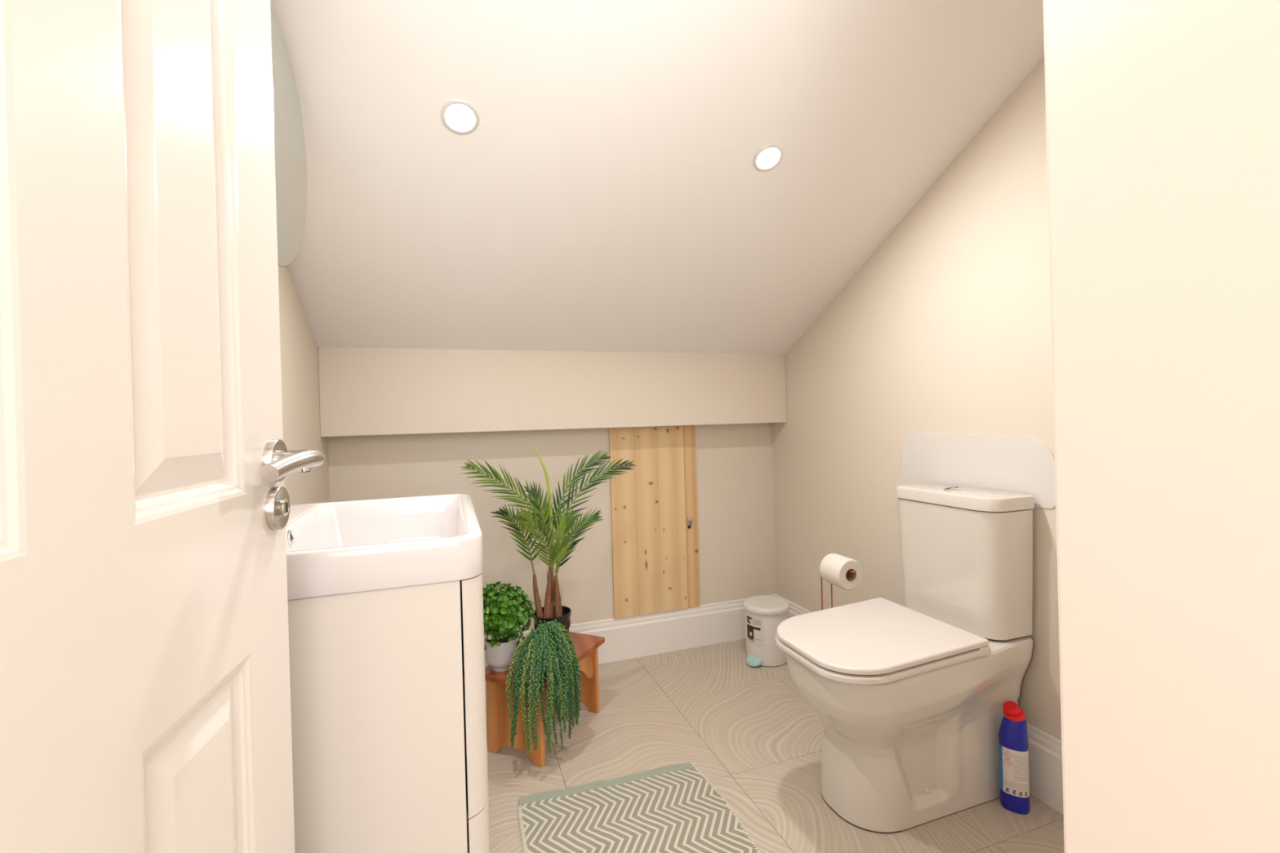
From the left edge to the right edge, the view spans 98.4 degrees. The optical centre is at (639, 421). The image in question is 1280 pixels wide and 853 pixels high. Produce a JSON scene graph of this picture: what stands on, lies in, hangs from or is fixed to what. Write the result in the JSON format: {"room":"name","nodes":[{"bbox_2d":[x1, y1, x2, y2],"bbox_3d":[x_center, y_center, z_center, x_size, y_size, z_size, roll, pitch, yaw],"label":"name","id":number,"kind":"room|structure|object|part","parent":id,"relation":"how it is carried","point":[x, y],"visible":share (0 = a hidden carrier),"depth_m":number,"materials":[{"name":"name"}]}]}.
{"room":"bathroom","nodes":[
{"label":"bathroom","id":0,"kind":"room"},
{"bbox_2d":[278,266,329,504],"bbox_3d":[-0.842,-0.183,0.989,0.080,2.606,2.425,-2,0,-19],"label":"wall","id":1,"kind":"structure","parent":0,"point":[298,345],"depth_m":1.69,"materials":[{"name":"beige paint"}]},
{"bbox_2d":[270,8,306,266],"bbox_3d":[-0.735,-0.519,1.001,0.145,0.454,0.454,-2,0,-19],"label":"round mirror","id":2,"kind":"object","parent":1,"relation":"attached to","point":[291,165],"visible":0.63,"depth_m":1.09,"materials":[{"name":"clear glass"}]},
{"bbox_2d":[328,422,776,637],"bbox_3d":[-0.267,0.376,2.426,1.920,1.450,0.080,-2,0,-19],"label":"wall","id":3,"kind":"structure","parent":0,"point":[735,468],"depth_m":2.38,"materials":[{"name":"beige paint"}]},
{"bbox_2d":[317,346,786,436],"bbox_3d":[-0.247,-0.144,2.325,1.920,0.346,0.131,-2,0,-19],"label":"beam","id":4,"kind":"structure","parent":3,"relation":"attached to","point":[363,391],"depth_m":2.20,"materials":[{"name":"beige paint"}]},
{"bbox_2d":[484,594,775,684],"bbox_3d":[-0.235,0.959,2.382,1.920,0.182,0.018,-2,0,-19],"label":"baseboard","id":5,"kind":"structure","parent":3,"relation":"attached to","point":[653,633],"depth_m":2.50,"materials":[{"name":"white wood"}]},
{"bbox_2d":[608,425,699,618],"bbox_3d":[0.075,0.440,2.480,0.412,0.836,0.041,-2,0,-19],"label":"access hatch","id":6,"kind":"object","parent":3,"relation":"attached to","point":[654,504],"visible":0.98,"depth_m":2.48,"materials":[{"name":"brown wood"}]},
{"bbox_2d":[270,0,1044,354],"bbox_3d":[0.114,-0.903,1.225,1.920,1.238,2.234,-2,0,-19],"label":"ceiling","id":7,"kind":"structure","parent":0,"point":[606,193],"depth_m":1.49,"materials":[{"name":"white paint"}]},
{"bbox_2d":[440,98,479,134],"bbox_3d":[-0.426,-0.721,1.310,0.087,0.044,0.078,-2,0,-19],"label":"recessed light","id":8,"kind":"object","parent":7,"relation":"in","point":[459,116],"visible":1,"depth_m":1.31,"materials":[{"name":"white"}]},
{"bbox_2d":[752,143,783,171],"bbox_3d":[0.364,-0.750,1.572,0.087,0.044,0.078,-2,0,-19],"label":"recessed light","id":9,"kind":"object","parent":7,"relation":"in","point":[767,157],"visible":1,"depth_m":1.57,"materials":[{"name":"white"}]},
{"bbox_2d":[466,638,1064,852],"bbox_3d":[0.399,1.068,0.567,2.080,0.060,4.022,-2,0,-19],"label":"floor","id":10,"kind":"structure","parent":0,"point":[748,730],"depth_m":1.71,"materials":[{"name":"tile"}]},
{"bbox_2d":[287,572,489,852],"bbox_3d":[-0.575,0.665,1.138,0.474,0.792,0.613,-2,0,-19],"label":"vanity unit","id":11,"kind":"object","parent":10,"relation":"on","point":[388,686],"visible":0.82,"depth_m":0.88,"materials":[{"name":"white paint"}]},
{"bbox_2d":[285,493,483,599],"bbox_3d":[-0.585,0.274,1.137,0.476,0.152,0.625,-2,0,-19],"label":"basin","id":12,"kind":"object","parent":11,"relation":"in","point":[351,546],"visible":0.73,"depth_m":0.93,"materials":[{"name":"white ceramic"}]},
{"bbox_2d":[287,448,311,472],"bbox_3d":[-0.725,0.129,1.092,0.134,0.145,0.052,-2,0,-19],"label":"mixer tap","id":13,"kind":"object","parent":12,"relation":"on","point":[304,469],"visible":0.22,"depth_m":1.10,"materials":[{"name":"silver metal"}]},
{"bbox_3d":[-0.719,0.060,1.094,0.118,0.006,0.016,-2,0,-19],"label":"lever","id":14,"kind":"part","parent":13,"relation":"part of","materials":[{"name":"silver metal"}]},
{"bbox_3d":[-0.716,0.097,1.095,0.114,0.052,0.028,-2,0,-19],"label":"spout","id":15,"kind":"part","parent":13,"relation":"part of","materials":[{"name":"silver metal"}]},
{"bbox_3d":[-0.386,0.663,1.203,0.002,0.018,0.593,-2,0,-19],"label":"rail","id":16,"kind":"part","parent":11,"relation":"part of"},
{"bbox_3d":[-0.373,0.462,1.209,0.035,0.394,0.612,-2,0,-19],"label":"drawer","id":17,"kind":"part","parent":11,"relation":"part of","materials":[{"name":"white paint"}]},
{"bbox_3d":[-0.362,0.853,1.210,0.035,0.384,0.612,-2,0,-19],"label":"drawer","id":18,"kind":"part","parent":11,"relation":"part of","materials":[{"name":"white paint"}]},
{"bbox_2d":[484,631,604,766],"bbox_3d":[-0.321,0.923,1.890,0.245,0.262,0.405,-1,0,25],"label":"step stool","id":19,"kind":"object","parent":10,"relation":"on","point":[585,646],"visible":0.5,"depth_m":1.76,"materials":[{"name":"brown wood"}]},
{"bbox_2d":[482,581,535,671],"bbox_3d":[-0.450,0.659,1.794,0.216,0.274,0.221,-2,0,-19],"label":"potted plant","id":20,"kind":"object","parent":19,"relation":"on","point":[500,645],"visible":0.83,"depth_m":1.74,"materials":[{"name":"green plant"}]},
{"bbox_2d":[484,632,519,671],"bbox_3d":[-0.446,0.747,1.793,0.111,0.098,0.111,-2,0,-19],"label":"pot","id":21,"kind":"object","parent":20,"relation":"attached to","point":[498,657],"depth_m":1.75,"materials":[{"name":"white ceramic"}]},
{"bbox_3d":[-0.393,0.935,1.738,0.213,0.242,0.018,-1,0,25],"label":"panel","id":22,"kind":"part","parent":19,"relation":"part of","materials":[{"name":"brown wood"}]},
{"bbox_2d":[505,619,581,755],"bbox_3d":[-0.296,0.820,1.705,0.156,0.375,0.228,-1,0,24],"label":"plant","id":23,"kind":"object","parent":19,"relation":"on","point":[550,650],"visible":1,"depth_m":1.67,"materials":[{"name":"green plant"}]},
{"bbox_3d":[-0.324,0.802,1.889,0.245,0.020,0.405,-1,0,25],"label":"seat","id":24,"kind":"part","parent":19,"relation":"part of","materials":[{"name":"brown wood"}]},
{"bbox_2d":[459,446,636,634],"bbox_3d":[-0.311,0.439,1.946,0.307,0.704,0.607,-1,0,38],"label":"potted palm","id":25,"kind":"object","parent":19,"relation":"on","point":[553,610],"visible":0.98,"depth_m":1.89,"materials":[{"name":"green plant"}]},
{"bbox_3d":[-0.347,0.604,1.883,0.031,0.168,0.023,-2,0,-19],"label":"stem","id":26,"kind":"part","parent":25,"relation":"part of","materials":[{"name":"brown plant"}]},
{"bbox_3d":[-0.318,0.605,1.904,0.038,0.164,0.028,-2,0,-19],"label":"stem","id":27,"kind":"part","parent":25,"relation":"part of","materials":[{"name":"brown plant"}]},
{"bbox_3d":[-0.313,0.555,1.931,0.025,0.263,0.040,-1,0,27],"label":"stem","id":28,"kind":"part","parent":25,"relation":"part of","materials":[{"name":"brown plant"}]},
{"bbox_2d":[533,605,571,634],"bbox_3d":[-0.302,0.723,1.907,0.131,0.136,0.131,-2,0,-19],"label":"pot","id":29,"kind":"object","parent":25,"relation":"attached to","point":[562,614],"depth_m":1.89,"materials":[{"name":"black plastic"}]},
{"bbox_3d":[-0.284,0.608,1.916,0.026,0.155,0.028,-2,0,-19],"label":"stem","id":30,"kind":"part","parent":25,"relation":"part of","materials":[{"name":"brown plant"}]},
{"bbox_3d":[-0.249,0.931,2.041,0.213,0.242,0.018,-1,0,25],"label":"panel","id":31,"kind":"part","parent":19,"relation":"part of","materials":[{"name":"brown wood"}]},
{"bbox_2d":[518,762,761,852],"bbox_3d":[0.035,1.041,1.260,0.552,0.009,0.779,-2,0,-19],"label":"rug","id":32,"kind":"object","parent":10,"relation":"on","point":[674,808],"visible":1,"depth_m":1.46,"materials":[{"name":"fabric"}]},
{"bbox_2d":[742,595,790,666],"bbox_3d":[0.551,0.904,2.403,0.202,0.247,0.202,-2,0,0],"label":"pedal bin","id":33,"kind":"object","parent":10,"relation":"on","point":[764,614],"visible":0.99,"depth_m":2.33,"materials":[{"name":"white metal"}]},
{"bbox_3d":[0.548,0.794,2.403,0.202,0.026,0.202,-2,0,-19],"label":"lid","id":34,"kind":"part","parent":33,"relation":"part of","materials":[{"name":"white plastic"}]},
{"bbox_2d":[820,568,856,609],"bbox_3d":[0.692,0.760,1.915,0.116,0.530,0.164,-2,0,-19],"label":"stand","id":35,"kind":"object","parent":10,"relation":"on","point":[851,570],"visible":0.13,"depth_m":1.97,"materials":[{"name":"orange metal"}]},
{"bbox_2d":[819,553,862,590],"bbox_3d":[0.691,0.514,1.899,0.105,0.105,0.102,-2,0,-19],"label":"toilet roll","id":36,"kind":"object","parent":35,"relation":"hanging from","point":[834,568],"visible":1,"depth_m":1.86,"materials":[{"name":"paper"}]},
{"bbox_2d":[775,482,1034,834],"bbox_3d":[0.707,0.613,1.530,0.645,0.828,0.389,-2,0,-19],"label":"toilet","id":37,"kind":"object","parent":10,"relation":"on","point":[908,700],"visible":0.96,"depth_m":1.45,"materials":[{"name":"white ceramic"}]},
{"bbox_3d":[0.612,0.572,1.492,0.438,0.035,0.371,-2,0,-19],"label":"lid","id":38,"kind":"part","parent":37,"relation":"part of","materials":[{"name":"white plastic"}]},
{"bbox_3d":[0.613,0.592,1.492,0.443,0.036,0.376,-2,0,-19],"label":"seat","id":39,"kind":"part","parent":37,"relation":"part of","materials":[{"name":"white plastic"}]},
{"bbox_3d":[0.924,0.217,1.623,0.154,0.037,0.362,-2,0,-19],"label":"cistern lid","id":40,"kind":"part","parent":37,"relation":"part of","materials":[{"name":"white ceramic"}]},
{"bbox_2d":[998,701,1030,814],"bbox_3d":[0.988,0.879,1.462,0.066,0.280,0.055,-1,0,28],"label":"bottle","id":41,"kind":"object","parent":10,"relation":"on","point":[1013,739],"visible":1,"depth_m":1.44,"materials":[{"name":"blue plastic"}]},
{"bbox_2d":[771,56,1061,740],"bbox_3d":[1.046,-0.236,1.645,0.080,2.606,2.425,-2,0,-19],"label":"wall","id":42,"kind":"structure","parent":0,"point":[945,327],"depth_m":1.80,"materials":[{"name":"beige paint"}]},
{"bbox_2d":[775,594,1063,814],"bbox_3d":[0.991,0.927,1.750,0.018,0.182,2.017,-2,0,-19],"label":"baseboard","id":43,"kind":"structure","parent":42,"relation":"attached to","point":[1045,750],"depth_m":1.48,"materials":[{"name":"white wood"}]},
{"bbox_2d":[901,433,1055,508],"bbox_3d":[0.999,0.135,1.684,0.003,0.193,0.517,-2,0,-19],"label":"panel","id":44,"kind":"object","parent":42,"relation":"attached to","point":[1016,464],"visible":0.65,"depth_m":1.63,"materials":[{"name":"white plastic"}]},
{"bbox_2d":[1043,0,1279,852],"bbox_3d":[0.878,-0.120,0.468,1.016,2.390,0.345,-2,0,-19],"label":"wall","id":45,"kind":"structure","parent":0,"point":[1162,117],"depth_m":0.39,"materials":[{"name":"beige paint"}]},
{"bbox_3d":[-0.372,-0.125,-0.067,0.110,2.470,0.157,-2,0,-19],"label":"wall","id":46,"kind":"structure","parent":0,"visible":0},
{"bbox_2d":[0,0,324,852],"bbox_3d":[-0.365,0.066,0.373,0.160,1.974,0.701,-2,0,-19],"label":"door","id":47,"kind":"structure","parent":46,"relation":"in","point":[145,461],"depth_m":0.44,"materials":[{"name":"white wood"}]},
{"bbox_3d":[-0.349,-0.232,0.228,0.011,0.619,0.193,-2,0,-14],"label":"panel","id":48,"kind":"part","parent":47,"relation":"part of","materials":[{"name":"white wood"}]},
{"bbox_3d":[-0.420,-0.231,0.509,0.011,0.619,0.192,-2,0,-14],"label":"panel","id":49,"kind":"part","parent":47,"relation":"part of","materials":[{"name":"white wood"}]},
{"bbox_3d":[-0.399,0.548,0.511,0.011,0.593,0.192,-2,0,-14],"label":"panel","id":50,"kind":"part","parent":47,"relation":"part of","materials":[{"name":"white wood"}]},
{"bbox_3d":[-0.435,0.105,0.677,0.005,0.021,0.021,-2,0,-14],"label":"turn knob","id":51,"kind":"part","parent":47,"relation":"part of","materials":[{"name":"silver metal"}]},
{"bbox_3d":[-0.399,0.049,0.639,0.048,0.030,0.112,-2,0,-19],"label":"lever","id":52,"kind":"part","parent":47,"relation":"part of","materials":[{"name":"metal"}]}
]}

